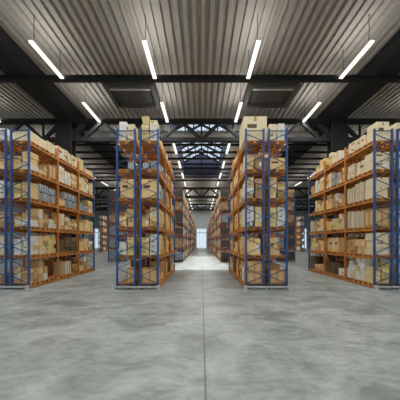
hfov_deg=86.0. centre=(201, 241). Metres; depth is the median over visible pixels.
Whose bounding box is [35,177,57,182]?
pallet
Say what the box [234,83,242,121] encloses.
lamp
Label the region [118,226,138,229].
pallet
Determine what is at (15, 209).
wall
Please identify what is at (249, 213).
carton
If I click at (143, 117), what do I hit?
carton
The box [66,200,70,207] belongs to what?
wrapped bundle
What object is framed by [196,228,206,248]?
window
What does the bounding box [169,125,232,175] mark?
skylight
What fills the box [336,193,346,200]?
carton
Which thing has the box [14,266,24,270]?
carton
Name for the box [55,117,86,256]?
steel column
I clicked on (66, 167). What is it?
pallet
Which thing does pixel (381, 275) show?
carton
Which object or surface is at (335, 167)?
pallet
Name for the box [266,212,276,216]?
carton
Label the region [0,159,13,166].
carton
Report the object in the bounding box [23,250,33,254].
carton
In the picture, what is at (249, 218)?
carton
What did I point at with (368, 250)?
carton
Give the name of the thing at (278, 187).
carton
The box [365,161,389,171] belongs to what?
carton
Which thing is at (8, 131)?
carton
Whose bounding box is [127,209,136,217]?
carton
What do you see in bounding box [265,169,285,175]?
pallet
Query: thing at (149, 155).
pallet
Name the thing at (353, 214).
pack
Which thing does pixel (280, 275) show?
wooden crate
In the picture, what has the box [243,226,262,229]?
pallet
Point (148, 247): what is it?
carton
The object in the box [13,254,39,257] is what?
pallet
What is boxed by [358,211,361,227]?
pack
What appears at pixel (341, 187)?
pallet
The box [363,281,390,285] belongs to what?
pallet
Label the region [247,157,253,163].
carton
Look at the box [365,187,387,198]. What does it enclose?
carton
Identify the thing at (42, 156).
pallet
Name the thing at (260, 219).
carton
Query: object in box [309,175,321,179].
pallet
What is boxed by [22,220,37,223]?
carton
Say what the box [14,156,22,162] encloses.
carton
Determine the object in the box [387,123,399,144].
carton
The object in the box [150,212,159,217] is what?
carton
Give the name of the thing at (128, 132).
carton
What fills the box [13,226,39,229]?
pallet
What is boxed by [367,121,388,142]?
carton
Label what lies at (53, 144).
roof beam
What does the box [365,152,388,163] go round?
carton
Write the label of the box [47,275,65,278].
pallet
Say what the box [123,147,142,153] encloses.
pallet
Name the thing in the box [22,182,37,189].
carton
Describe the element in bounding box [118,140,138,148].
pallet
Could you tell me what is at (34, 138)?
carton
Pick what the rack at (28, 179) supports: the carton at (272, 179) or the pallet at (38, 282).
the pallet at (38, 282)
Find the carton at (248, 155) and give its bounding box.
[243,154,257,165]
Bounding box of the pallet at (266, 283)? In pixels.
[265,281,285,285]
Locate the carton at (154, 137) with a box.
[150,135,159,144]
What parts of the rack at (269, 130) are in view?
post, upright frame, post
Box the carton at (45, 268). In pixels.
[43,266,47,272]
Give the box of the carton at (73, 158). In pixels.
[70,155,76,166]
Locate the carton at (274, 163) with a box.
[266,158,284,170]
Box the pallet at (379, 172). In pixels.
[363,169,390,175]
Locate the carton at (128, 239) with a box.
[127,238,137,241]
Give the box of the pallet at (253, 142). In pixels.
[243,140,262,148]
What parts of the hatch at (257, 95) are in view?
panel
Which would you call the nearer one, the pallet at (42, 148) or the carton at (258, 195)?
the carton at (258, 195)
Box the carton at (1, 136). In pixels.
[0,134,16,144]
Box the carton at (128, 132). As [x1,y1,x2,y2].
[127,131,137,139]
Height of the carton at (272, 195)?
0.322 m
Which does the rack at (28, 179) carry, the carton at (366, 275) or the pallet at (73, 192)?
the pallet at (73, 192)
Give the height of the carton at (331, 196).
0.396 m
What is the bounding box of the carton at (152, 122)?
[150,120,158,128]
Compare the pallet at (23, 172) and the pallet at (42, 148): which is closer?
the pallet at (23, 172)
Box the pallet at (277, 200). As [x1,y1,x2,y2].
[265,198,285,202]
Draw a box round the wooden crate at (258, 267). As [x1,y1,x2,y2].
[244,260,262,271]
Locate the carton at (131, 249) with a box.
[128,246,137,250]
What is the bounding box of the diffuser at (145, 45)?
[142,40,156,78]
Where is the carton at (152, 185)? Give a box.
[142,179,156,197]
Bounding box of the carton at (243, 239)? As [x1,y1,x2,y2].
[242,238,257,245]
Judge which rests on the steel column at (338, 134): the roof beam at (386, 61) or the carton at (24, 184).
the roof beam at (386, 61)
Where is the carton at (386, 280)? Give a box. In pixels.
[380,278,388,282]
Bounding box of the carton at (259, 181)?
[254,179,261,184]
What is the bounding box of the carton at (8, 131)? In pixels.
[0,128,13,137]
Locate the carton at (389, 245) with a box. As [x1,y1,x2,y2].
[389,245,399,254]
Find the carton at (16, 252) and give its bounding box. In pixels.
[14,249,22,254]
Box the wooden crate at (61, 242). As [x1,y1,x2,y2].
[54,239,63,245]
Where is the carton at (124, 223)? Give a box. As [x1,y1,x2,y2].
[119,216,127,225]
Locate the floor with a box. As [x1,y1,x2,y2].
[0,249,399,399]
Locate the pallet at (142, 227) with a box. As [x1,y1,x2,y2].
[141,226,160,229]
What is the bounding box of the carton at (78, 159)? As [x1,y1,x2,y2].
[77,158,82,165]
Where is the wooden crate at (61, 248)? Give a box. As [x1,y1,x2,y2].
[54,246,64,252]
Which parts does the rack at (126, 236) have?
post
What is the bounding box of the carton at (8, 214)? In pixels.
[0,213,16,217]
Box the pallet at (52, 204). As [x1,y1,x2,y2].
[37,203,57,206]
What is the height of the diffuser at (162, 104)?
0.100 m
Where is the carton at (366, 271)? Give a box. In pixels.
[365,270,379,274]
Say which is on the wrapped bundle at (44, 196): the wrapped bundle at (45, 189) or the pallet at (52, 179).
the wrapped bundle at (45, 189)
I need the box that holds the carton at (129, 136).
[128,135,137,144]
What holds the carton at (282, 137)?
on the pallet at (282, 142)
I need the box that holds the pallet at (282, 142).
[265,140,285,148]
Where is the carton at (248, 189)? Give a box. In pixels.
[244,187,253,194]
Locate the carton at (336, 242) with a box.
[332,238,340,251]
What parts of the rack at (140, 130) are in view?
post, upright frame, upright frame, post, post, post, post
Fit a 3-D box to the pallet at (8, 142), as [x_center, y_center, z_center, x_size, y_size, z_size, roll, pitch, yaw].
[-12.845,-6.282,13.962,1.180,0.181,0.840,0,0,0]
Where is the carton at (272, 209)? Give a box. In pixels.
[266,207,275,212]
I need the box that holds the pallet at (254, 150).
[240,147,258,153]
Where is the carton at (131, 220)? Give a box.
[128,218,137,226]
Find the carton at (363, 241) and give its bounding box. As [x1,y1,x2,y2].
[361,239,366,246]
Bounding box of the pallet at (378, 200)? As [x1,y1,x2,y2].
[363,198,390,202]
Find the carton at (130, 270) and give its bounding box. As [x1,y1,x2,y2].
[127,267,137,282]
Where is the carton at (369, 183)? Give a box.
[366,177,388,189]
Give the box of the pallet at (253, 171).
[243,169,262,175]
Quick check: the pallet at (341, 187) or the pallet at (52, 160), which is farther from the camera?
the pallet at (341, 187)
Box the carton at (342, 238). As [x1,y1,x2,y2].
[341,237,357,252]
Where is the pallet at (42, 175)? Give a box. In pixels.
[25,173,49,179]
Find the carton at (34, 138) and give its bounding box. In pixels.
[14,131,38,144]
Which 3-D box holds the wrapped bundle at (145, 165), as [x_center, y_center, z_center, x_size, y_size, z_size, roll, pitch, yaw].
[-3.542,-4.788,13.962,0.414,0.446,0.760,0,0,0]
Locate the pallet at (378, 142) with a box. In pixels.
[363,140,390,148]
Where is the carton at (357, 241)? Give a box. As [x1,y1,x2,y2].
[355,239,360,245]
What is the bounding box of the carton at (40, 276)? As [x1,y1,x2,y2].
[38,274,42,280]
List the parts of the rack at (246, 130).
post, post, post, post, upright frame, post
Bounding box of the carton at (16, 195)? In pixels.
[14,193,21,197]
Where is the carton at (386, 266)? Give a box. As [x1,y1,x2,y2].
[376,263,388,268]
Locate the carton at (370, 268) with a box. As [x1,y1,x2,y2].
[366,266,380,270]
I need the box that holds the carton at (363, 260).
[361,258,376,262]
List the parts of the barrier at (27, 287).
rail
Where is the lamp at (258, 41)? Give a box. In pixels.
[246,14,260,78]
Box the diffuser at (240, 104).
[234,102,242,121]
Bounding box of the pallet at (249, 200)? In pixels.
[243,198,262,202]
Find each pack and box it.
[53,262,66,274]
[55,261,68,273]
[347,189,349,203]
[348,211,357,227]
[351,212,355,227]
[352,187,355,202]
[356,184,357,201]
[356,212,357,227]
[358,183,359,200]
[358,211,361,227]
[360,182,361,200]
[360,212,361,226]
[362,182,365,199]
[362,210,363,226]
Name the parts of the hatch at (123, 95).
panel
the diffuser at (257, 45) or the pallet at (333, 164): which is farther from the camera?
the pallet at (333, 164)
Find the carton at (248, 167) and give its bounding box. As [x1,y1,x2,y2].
[247,163,252,170]
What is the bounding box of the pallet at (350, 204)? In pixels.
[346,203,365,206]
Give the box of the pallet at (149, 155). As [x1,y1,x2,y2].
[148,152,165,158]
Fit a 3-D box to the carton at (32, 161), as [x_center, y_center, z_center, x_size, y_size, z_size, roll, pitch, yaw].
[-11.146,-5.139,13.962,0.406,0.381,0.742,0,0,0]
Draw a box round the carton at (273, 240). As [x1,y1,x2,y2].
[266,237,276,254]
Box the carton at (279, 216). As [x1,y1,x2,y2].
[277,214,284,219]
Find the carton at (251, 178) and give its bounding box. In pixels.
[244,177,253,184]
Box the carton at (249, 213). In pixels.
[244,211,253,216]
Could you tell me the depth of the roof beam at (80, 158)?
32.86 m
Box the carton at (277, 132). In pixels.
[276,129,284,135]
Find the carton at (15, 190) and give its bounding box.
[14,188,21,192]
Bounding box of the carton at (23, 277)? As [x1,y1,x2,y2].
[22,276,33,279]
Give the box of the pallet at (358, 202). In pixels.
[354,200,370,204]
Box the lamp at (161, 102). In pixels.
[160,83,168,121]
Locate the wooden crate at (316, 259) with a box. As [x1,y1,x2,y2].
[310,256,323,262]
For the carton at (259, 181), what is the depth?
13.57 m
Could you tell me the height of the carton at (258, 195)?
0.297 m
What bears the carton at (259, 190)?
on the carton at (258, 195)
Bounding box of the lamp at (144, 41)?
[142,14,156,78]
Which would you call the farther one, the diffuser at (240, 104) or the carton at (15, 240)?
the diffuser at (240, 104)
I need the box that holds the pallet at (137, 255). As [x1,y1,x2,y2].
[118,254,138,257]
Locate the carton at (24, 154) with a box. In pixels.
[22,151,38,160]
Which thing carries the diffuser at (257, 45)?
attached to the lamp at (258, 41)
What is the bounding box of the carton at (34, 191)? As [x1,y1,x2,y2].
[22,187,38,194]
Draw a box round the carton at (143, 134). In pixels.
[142,133,149,136]
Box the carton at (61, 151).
[55,146,63,159]
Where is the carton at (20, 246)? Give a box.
[14,244,22,249]
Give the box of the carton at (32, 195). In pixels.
[22,193,37,198]
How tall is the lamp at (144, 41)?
1.980 m
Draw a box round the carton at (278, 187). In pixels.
[277,186,284,189]
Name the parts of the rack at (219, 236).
upright frame, post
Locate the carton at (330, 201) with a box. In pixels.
[326,199,333,204]
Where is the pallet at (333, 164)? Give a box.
[331,162,348,166]
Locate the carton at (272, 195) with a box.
[266,193,275,198]
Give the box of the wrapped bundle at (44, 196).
[42,193,46,201]
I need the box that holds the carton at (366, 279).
[365,278,380,282]
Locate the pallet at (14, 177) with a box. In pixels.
[3,174,26,179]
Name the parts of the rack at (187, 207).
post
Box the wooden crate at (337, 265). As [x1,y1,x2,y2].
[335,263,348,268]
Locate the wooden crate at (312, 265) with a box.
[310,262,323,268]
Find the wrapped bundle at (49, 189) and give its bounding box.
[47,188,51,195]
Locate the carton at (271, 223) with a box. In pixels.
[266,222,275,226]
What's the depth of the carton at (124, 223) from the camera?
13.57 m
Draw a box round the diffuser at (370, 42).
[339,40,374,78]
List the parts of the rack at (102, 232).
post, post, post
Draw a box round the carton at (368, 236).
[365,233,387,239]
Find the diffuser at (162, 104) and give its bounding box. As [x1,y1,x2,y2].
[160,102,168,121]
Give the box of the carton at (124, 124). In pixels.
[119,122,127,128]
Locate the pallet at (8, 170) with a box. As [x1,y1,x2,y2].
[0,169,16,175]
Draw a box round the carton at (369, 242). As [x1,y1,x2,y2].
[367,240,388,246]
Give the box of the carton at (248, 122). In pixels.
[239,116,266,150]
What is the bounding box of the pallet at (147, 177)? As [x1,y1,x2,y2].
[145,174,163,179]
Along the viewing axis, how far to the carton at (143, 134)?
13.59 m
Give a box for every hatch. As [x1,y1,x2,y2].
[102,83,159,107]
[243,83,300,107]
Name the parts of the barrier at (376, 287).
rail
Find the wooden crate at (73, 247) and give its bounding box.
[70,241,76,250]
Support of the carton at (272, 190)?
on the carton at (272, 195)
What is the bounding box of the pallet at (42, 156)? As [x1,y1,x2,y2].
[35,152,57,158]
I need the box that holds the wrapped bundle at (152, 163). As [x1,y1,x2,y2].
[151,161,156,170]
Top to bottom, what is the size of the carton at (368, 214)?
1.113 m
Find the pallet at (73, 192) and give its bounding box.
[67,190,84,193]
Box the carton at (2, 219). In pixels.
[0,217,14,222]
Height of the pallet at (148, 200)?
0.181 m
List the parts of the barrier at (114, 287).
rail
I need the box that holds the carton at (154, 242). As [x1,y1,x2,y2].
[150,240,156,244]
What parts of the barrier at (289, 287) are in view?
rail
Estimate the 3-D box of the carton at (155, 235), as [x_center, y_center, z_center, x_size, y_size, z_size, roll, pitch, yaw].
[-3.034,-0.271,13.962,0.442,0.322,0.762,0,0,0]
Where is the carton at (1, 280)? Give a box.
[0,278,13,282]
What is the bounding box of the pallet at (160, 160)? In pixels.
[151,157,167,163]
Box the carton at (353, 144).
[349,140,355,149]
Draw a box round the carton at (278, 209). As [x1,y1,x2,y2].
[276,207,284,213]
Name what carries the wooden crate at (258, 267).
on the wooden crate at (251, 276)
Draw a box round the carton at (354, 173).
[351,170,356,177]
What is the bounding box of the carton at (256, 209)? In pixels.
[253,207,260,211]
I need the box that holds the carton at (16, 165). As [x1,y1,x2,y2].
[14,162,21,168]
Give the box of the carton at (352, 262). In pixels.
[349,260,357,264]
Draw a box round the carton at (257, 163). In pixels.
[253,157,261,168]
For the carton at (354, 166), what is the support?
on the carton at (354, 173)
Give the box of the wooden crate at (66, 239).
[55,237,70,241]
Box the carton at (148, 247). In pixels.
[142,246,149,250]
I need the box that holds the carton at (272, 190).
[266,188,276,194]
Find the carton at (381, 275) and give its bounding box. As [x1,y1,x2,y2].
[380,273,389,277]
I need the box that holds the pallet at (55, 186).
[52,184,72,188]
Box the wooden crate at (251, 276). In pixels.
[244,271,262,282]
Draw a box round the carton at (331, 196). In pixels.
[327,194,335,199]
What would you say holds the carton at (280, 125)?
on the carton
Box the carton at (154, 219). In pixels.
[150,217,159,222]
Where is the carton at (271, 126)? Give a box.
[267,124,275,134]
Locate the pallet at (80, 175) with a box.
[73,173,89,176]
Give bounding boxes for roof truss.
[0,118,399,142]
[92,204,314,210]
[95,187,310,197]
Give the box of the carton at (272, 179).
[266,177,276,184]
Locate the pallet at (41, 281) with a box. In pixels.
[36,279,49,283]
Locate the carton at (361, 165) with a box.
[357,160,364,174]
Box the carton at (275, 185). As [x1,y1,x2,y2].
[266,182,276,189]
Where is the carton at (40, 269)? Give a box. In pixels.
[30,267,42,273]
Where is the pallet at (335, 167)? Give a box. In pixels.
[325,165,343,170]
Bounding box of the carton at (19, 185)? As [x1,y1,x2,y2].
[14,183,21,187]
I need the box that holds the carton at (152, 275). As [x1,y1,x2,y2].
[141,267,159,282]
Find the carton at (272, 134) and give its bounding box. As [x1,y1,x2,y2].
[266,132,275,144]
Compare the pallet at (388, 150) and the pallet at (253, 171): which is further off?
the pallet at (388, 150)
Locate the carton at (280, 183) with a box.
[277,182,284,185]
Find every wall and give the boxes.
[0,178,88,240]
[89,207,313,248]
[314,179,399,237]
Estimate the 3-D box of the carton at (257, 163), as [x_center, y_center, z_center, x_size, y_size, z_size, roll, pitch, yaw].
[3.617,-4.939,13.962,0.443,0.749,0.781,0,0,-1]
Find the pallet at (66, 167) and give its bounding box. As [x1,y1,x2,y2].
[61,166,77,170]
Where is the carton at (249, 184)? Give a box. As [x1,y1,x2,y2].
[247,182,253,187]
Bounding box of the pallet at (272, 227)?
[265,226,285,229]
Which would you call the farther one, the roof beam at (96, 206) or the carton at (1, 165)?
the roof beam at (96, 206)
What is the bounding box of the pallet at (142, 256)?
[141,254,160,257]
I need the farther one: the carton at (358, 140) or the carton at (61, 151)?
the carton at (61, 151)
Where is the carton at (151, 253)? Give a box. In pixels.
[150,249,159,254]
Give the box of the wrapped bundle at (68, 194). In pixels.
[67,193,70,200]
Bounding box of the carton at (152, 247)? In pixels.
[150,245,159,249]
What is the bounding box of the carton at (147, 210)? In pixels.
[146,209,161,216]
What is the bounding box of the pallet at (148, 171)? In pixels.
[141,169,160,175]
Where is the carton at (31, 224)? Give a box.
[22,223,37,226]
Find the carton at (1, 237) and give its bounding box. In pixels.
[0,236,14,254]
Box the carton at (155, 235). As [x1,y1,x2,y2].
[150,234,156,239]
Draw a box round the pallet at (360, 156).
[346,152,368,158]
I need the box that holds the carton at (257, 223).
[253,221,260,225]
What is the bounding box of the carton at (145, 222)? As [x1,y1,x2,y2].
[142,217,149,225]
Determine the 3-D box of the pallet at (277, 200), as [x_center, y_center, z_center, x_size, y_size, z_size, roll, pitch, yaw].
[4.800,-2.663,13.962,1.180,0.181,0.840,0,0,0]
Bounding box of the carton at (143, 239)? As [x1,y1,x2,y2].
[142,238,150,241]
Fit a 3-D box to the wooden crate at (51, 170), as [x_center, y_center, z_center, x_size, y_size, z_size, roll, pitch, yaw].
[-11.395,-5.046,15.688,1.022,0.961,0.798,0,0,0]
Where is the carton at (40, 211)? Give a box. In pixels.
[25,209,42,213]
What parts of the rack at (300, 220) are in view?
post, post, post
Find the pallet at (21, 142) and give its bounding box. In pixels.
[13,140,39,148]
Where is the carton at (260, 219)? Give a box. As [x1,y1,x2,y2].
[253,216,261,221]
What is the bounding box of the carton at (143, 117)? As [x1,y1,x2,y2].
[142,116,149,120]
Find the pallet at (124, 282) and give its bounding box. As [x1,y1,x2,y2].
[118,281,138,285]
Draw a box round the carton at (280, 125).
[276,123,284,129]
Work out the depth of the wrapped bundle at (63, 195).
17.17 m
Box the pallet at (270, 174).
[261,174,279,179]
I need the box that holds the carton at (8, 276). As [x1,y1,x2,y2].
[0,273,14,278]
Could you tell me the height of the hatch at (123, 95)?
0.850 m
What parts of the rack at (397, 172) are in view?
post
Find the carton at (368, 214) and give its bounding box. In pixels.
[364,209,389,226]
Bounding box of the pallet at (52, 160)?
[44,157,65,163]
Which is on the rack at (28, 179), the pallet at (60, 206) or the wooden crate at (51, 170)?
the pallet at (60, 206)
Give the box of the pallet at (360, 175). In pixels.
[354,173,377,179]
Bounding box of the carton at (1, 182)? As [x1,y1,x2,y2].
[0,180,13,190]
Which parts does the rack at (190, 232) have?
post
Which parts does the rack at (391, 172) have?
post, upright frame, post, upright frame, post, post, upright frame, post, upright frame, post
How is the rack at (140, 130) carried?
on the floor
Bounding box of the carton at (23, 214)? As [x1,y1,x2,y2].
[22,213,37,217]
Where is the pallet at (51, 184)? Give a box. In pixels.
[45,181,65,185]
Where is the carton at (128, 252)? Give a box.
[127,250,136,254]
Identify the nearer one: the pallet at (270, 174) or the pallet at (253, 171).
the pallet at (253, 171)
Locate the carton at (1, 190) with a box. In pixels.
[0,189,16,199]
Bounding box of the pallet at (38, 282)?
[13,281,39,285]
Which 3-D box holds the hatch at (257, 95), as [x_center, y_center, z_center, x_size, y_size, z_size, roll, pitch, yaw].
[6.400,-13.975,20.200,4.400,0.850,3.200,0,0,0]
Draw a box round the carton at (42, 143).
[39,137,46,149]
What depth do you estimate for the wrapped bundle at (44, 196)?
14.91 m
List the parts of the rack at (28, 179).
post, upright frame, post, post, upright frame, post, upright frame, post, upright frame, post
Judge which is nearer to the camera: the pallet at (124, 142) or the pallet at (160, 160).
the pallet at (124, 142)
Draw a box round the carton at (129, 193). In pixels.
[120,179,137,198]
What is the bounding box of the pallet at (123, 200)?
[118,198,138,202]
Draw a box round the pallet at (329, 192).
[319,190,335,193]
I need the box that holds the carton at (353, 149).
[348,146,355,154]
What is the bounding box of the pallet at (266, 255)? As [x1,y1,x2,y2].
[265,254,285,257]
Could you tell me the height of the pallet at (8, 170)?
0.181 m
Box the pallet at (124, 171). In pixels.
[118,169,138,175]
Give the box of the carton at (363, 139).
[360,135,366,147]
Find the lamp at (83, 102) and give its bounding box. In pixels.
[82,101,100,121]
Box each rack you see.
[0,129,79,288]
[10,129,94,288]
[98,217,113,251]
[108,192,133,261]
[116,129,160,288]
[118,192,138,261]
[139,129,174,288]
[169,198,177,260]
[175,192,186,261]
[181,207,188,256]
[189,213,191,252]
[214,203,222,257]
[217,192,228,261]
[229,129,264,288]
[243,129,287,288]
[261,203,284,261]
[271,192,294,261]
[289,217,304,251]
[308,129,393,288]
[323,129,399,288]
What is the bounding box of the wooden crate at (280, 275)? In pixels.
[266,268,284,282]
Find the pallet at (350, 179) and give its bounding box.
[346,177,367,182]
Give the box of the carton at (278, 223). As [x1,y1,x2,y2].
[276,220,284,225]
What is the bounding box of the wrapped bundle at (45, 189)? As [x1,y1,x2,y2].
[43,185,47,193]
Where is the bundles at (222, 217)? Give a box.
[109,214,283,259]
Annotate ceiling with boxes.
[0,0,399,205]
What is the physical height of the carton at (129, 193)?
1.181 m
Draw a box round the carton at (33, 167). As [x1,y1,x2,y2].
[22,163,38,171]
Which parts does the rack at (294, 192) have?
upright frame, post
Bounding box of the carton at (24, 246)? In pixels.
[23,245,33,249]
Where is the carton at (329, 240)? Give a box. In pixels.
[327,238,331,250]
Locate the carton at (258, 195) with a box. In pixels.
[253,193,261,197]
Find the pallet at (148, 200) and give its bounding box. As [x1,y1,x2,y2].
[141,198,160,202]
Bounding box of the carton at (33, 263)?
[26,260,42,267]
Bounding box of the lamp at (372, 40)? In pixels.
[339,14,374,78]
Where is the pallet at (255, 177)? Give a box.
[240,173,258,179]
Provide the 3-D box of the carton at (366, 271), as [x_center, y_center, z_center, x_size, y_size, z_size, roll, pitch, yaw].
[11.128,2.039,13.962,0.392,0.252,0.792,0,0,0]
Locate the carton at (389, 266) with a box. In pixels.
[389,266,399,272]
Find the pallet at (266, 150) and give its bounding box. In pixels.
[261,147,280,153]
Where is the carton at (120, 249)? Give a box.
[119,248,127,254]
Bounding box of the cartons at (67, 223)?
[7,139,390,280]
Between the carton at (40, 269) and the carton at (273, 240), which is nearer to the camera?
the carton at (273, 240)
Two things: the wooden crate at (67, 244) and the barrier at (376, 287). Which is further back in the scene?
the wooden crate at (67, 244)
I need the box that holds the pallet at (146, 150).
[145,147,163,153]
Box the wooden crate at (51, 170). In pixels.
[38,164,55,179]
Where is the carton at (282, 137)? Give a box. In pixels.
[276,135,284,144]
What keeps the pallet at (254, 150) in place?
on the rack at (246, 130)
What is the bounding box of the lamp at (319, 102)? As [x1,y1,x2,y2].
[302,101,320,121]
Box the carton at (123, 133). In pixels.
[119,131,127,137]
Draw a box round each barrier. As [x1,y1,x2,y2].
[0,285,30,289]
[112,285,160,289]
[243,285,291,289]
[373,285,399,289]
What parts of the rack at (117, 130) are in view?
post, upright frame, post, upright frame, post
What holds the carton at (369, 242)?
on the carton at (368, 250)
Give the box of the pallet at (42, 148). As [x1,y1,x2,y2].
[24,146,49,153]
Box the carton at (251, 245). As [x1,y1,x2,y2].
[247,239,259,254]
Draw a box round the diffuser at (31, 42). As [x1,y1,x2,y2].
[28,40,63,78]
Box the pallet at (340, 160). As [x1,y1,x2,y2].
[337,157,358,163]
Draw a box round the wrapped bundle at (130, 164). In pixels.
[128,162,137,170]
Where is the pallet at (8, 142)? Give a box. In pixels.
[0,140,18,148]
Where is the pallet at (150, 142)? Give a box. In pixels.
[141,140,160,148]
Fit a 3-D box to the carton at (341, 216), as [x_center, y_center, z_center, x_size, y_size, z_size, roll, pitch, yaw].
[11.389,-1.943,16.883,0.937,0.396,0.355,0,0,0]
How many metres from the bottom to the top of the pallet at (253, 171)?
0.181 m
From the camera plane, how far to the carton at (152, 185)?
13.57 m
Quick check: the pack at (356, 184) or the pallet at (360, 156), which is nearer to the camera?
the pack at (356, 184)
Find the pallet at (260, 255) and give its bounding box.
[243,254,262,257]
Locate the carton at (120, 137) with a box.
[119,136,127,142]
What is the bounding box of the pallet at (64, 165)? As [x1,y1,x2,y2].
[55,162,72,166]
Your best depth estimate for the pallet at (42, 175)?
15.04 m
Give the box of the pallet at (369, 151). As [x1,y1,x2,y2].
[354,146,378,153]
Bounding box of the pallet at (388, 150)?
[376,147,399,153]
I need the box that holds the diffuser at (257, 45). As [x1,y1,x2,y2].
[246,40,260,78]
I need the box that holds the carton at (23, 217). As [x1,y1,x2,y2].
[22,216,36,220]
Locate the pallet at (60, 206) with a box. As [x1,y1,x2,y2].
[47,205,65,208]
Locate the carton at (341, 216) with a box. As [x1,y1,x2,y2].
[339,214,347,218]
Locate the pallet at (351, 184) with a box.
[337,181,357,185]
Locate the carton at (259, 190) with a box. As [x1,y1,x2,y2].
[253,188,261,194]
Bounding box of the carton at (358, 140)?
[356,138,359,149]
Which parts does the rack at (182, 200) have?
upright frame, post, post, post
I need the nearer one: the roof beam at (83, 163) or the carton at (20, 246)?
the carton at (20, 246)
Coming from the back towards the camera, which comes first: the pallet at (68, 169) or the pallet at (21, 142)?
the pallet at (68, 169)
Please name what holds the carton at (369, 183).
on the carton at (368, 193)
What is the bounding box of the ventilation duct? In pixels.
[85,116,317,136]
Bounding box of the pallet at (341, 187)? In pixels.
[331,184,350,188]
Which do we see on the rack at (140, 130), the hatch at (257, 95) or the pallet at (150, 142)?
the pallet at (150, 142)
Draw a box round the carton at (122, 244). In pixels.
[119,241,127,247]
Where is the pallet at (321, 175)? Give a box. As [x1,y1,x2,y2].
[314,172,328,176]
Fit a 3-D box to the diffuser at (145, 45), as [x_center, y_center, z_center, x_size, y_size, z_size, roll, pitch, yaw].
[-3.560,-12.450,14.850,0.270,0.100,3.040,0,0,0]
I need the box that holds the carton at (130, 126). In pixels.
[128,124,137,134]
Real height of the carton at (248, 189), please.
0.322 m
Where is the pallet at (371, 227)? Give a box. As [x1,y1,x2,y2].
[363,226,390,229]
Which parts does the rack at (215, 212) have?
post, post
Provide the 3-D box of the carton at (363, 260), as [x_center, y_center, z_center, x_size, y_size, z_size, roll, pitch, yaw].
[11.422,1.327,14.624,0.831,0.296,0.373,0,0,0]
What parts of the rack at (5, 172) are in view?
upright frame, post, post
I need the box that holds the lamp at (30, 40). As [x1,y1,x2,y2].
[28,14,63,78]
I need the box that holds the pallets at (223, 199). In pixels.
[25,157,372,277]
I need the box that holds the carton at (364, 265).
[360,263,372,267]
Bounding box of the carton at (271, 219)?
[266,217,276,222]
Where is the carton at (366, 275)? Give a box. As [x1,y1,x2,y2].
[365,274,379,278]
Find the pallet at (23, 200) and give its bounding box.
[13,198,39,202]
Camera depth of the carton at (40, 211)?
14.45 m
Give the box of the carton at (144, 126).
[142,124,149,129]
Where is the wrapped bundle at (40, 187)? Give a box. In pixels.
[34,183,42,192]
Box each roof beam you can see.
[0,26,130,178]
[0,75,399,82]
[0,176,399,177]
[0,180,399,180]
[1,151,326,153]
[53,144,348,145]
[54,163,319,164]
[80,158,323,159]
[86,168,315,169]
[95,172,312,173]
[96,206,313,206]
[280,29,399,167]
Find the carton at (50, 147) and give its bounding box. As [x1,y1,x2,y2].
[46,141,54,153]
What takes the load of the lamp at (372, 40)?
hanging from the ceiling
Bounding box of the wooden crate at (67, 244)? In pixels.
[64,242,70,246]
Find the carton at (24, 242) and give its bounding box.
[23,241,33,244]
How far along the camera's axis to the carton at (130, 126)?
13.59 m
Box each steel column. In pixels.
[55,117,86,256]
[316,117,347,257]
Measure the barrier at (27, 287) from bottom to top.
0.270 m
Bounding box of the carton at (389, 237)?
[388,236,399,244]
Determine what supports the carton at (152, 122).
on the carton at (152, 127)
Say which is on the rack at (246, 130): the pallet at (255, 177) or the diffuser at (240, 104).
the pallet at (255, 177)
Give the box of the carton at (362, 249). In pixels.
[360,247,364,253]
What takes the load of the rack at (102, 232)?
on the floor
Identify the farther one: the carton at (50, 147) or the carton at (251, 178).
the carton at (50, 147)
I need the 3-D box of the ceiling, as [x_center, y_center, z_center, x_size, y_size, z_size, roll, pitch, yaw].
[0.000,-14.600,40.000,92.000,0.400,96.000,0,0,0]
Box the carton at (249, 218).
[244,216,253,221]
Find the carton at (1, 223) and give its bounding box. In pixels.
[0,222,14,225]
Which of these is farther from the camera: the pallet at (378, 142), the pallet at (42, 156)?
the pallet at (42, 156)
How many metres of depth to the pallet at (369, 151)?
14.80 m
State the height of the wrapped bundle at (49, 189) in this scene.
0.547 m
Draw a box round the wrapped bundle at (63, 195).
[55,192,66,199]
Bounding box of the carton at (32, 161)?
[23,157,37,166]
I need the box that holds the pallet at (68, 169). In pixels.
[67,169,84,173]
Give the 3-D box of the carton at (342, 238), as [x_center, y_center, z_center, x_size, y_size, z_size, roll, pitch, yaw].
[11.482,0.265,16.682,0.834,1.201,0.779,0,0,0]
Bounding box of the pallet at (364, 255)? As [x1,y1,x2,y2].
[363,254,390,257]
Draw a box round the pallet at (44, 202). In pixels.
[30,200,49,204]
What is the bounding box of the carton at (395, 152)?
[389,152,399,163]
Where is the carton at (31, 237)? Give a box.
[22,236,33,240]
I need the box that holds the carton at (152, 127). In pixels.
[150,125,159,135]
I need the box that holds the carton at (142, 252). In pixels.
[141,250,149,254]
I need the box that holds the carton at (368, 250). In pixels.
[365,247,389,254]
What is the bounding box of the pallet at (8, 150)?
[3,147,26,153]
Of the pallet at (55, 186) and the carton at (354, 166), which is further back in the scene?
the pallet at (55, 186)
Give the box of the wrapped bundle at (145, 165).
[143,162,150,168]
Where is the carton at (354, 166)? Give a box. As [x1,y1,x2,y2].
[351,163,356,171]
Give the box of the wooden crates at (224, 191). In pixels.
[50,165,362,275]
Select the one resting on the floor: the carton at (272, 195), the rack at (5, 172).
the rack at (5, 172)
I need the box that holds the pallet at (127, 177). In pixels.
[124,174,142,179]
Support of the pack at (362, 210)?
on the pallet
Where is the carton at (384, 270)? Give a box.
[380,268,388,273]
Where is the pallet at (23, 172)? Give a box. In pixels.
[13,169,39,175]
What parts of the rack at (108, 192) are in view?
post, upright frame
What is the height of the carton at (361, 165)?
0.950 m
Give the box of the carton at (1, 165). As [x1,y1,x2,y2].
[0,164,13,169]
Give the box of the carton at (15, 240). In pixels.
[14,239,22,243]

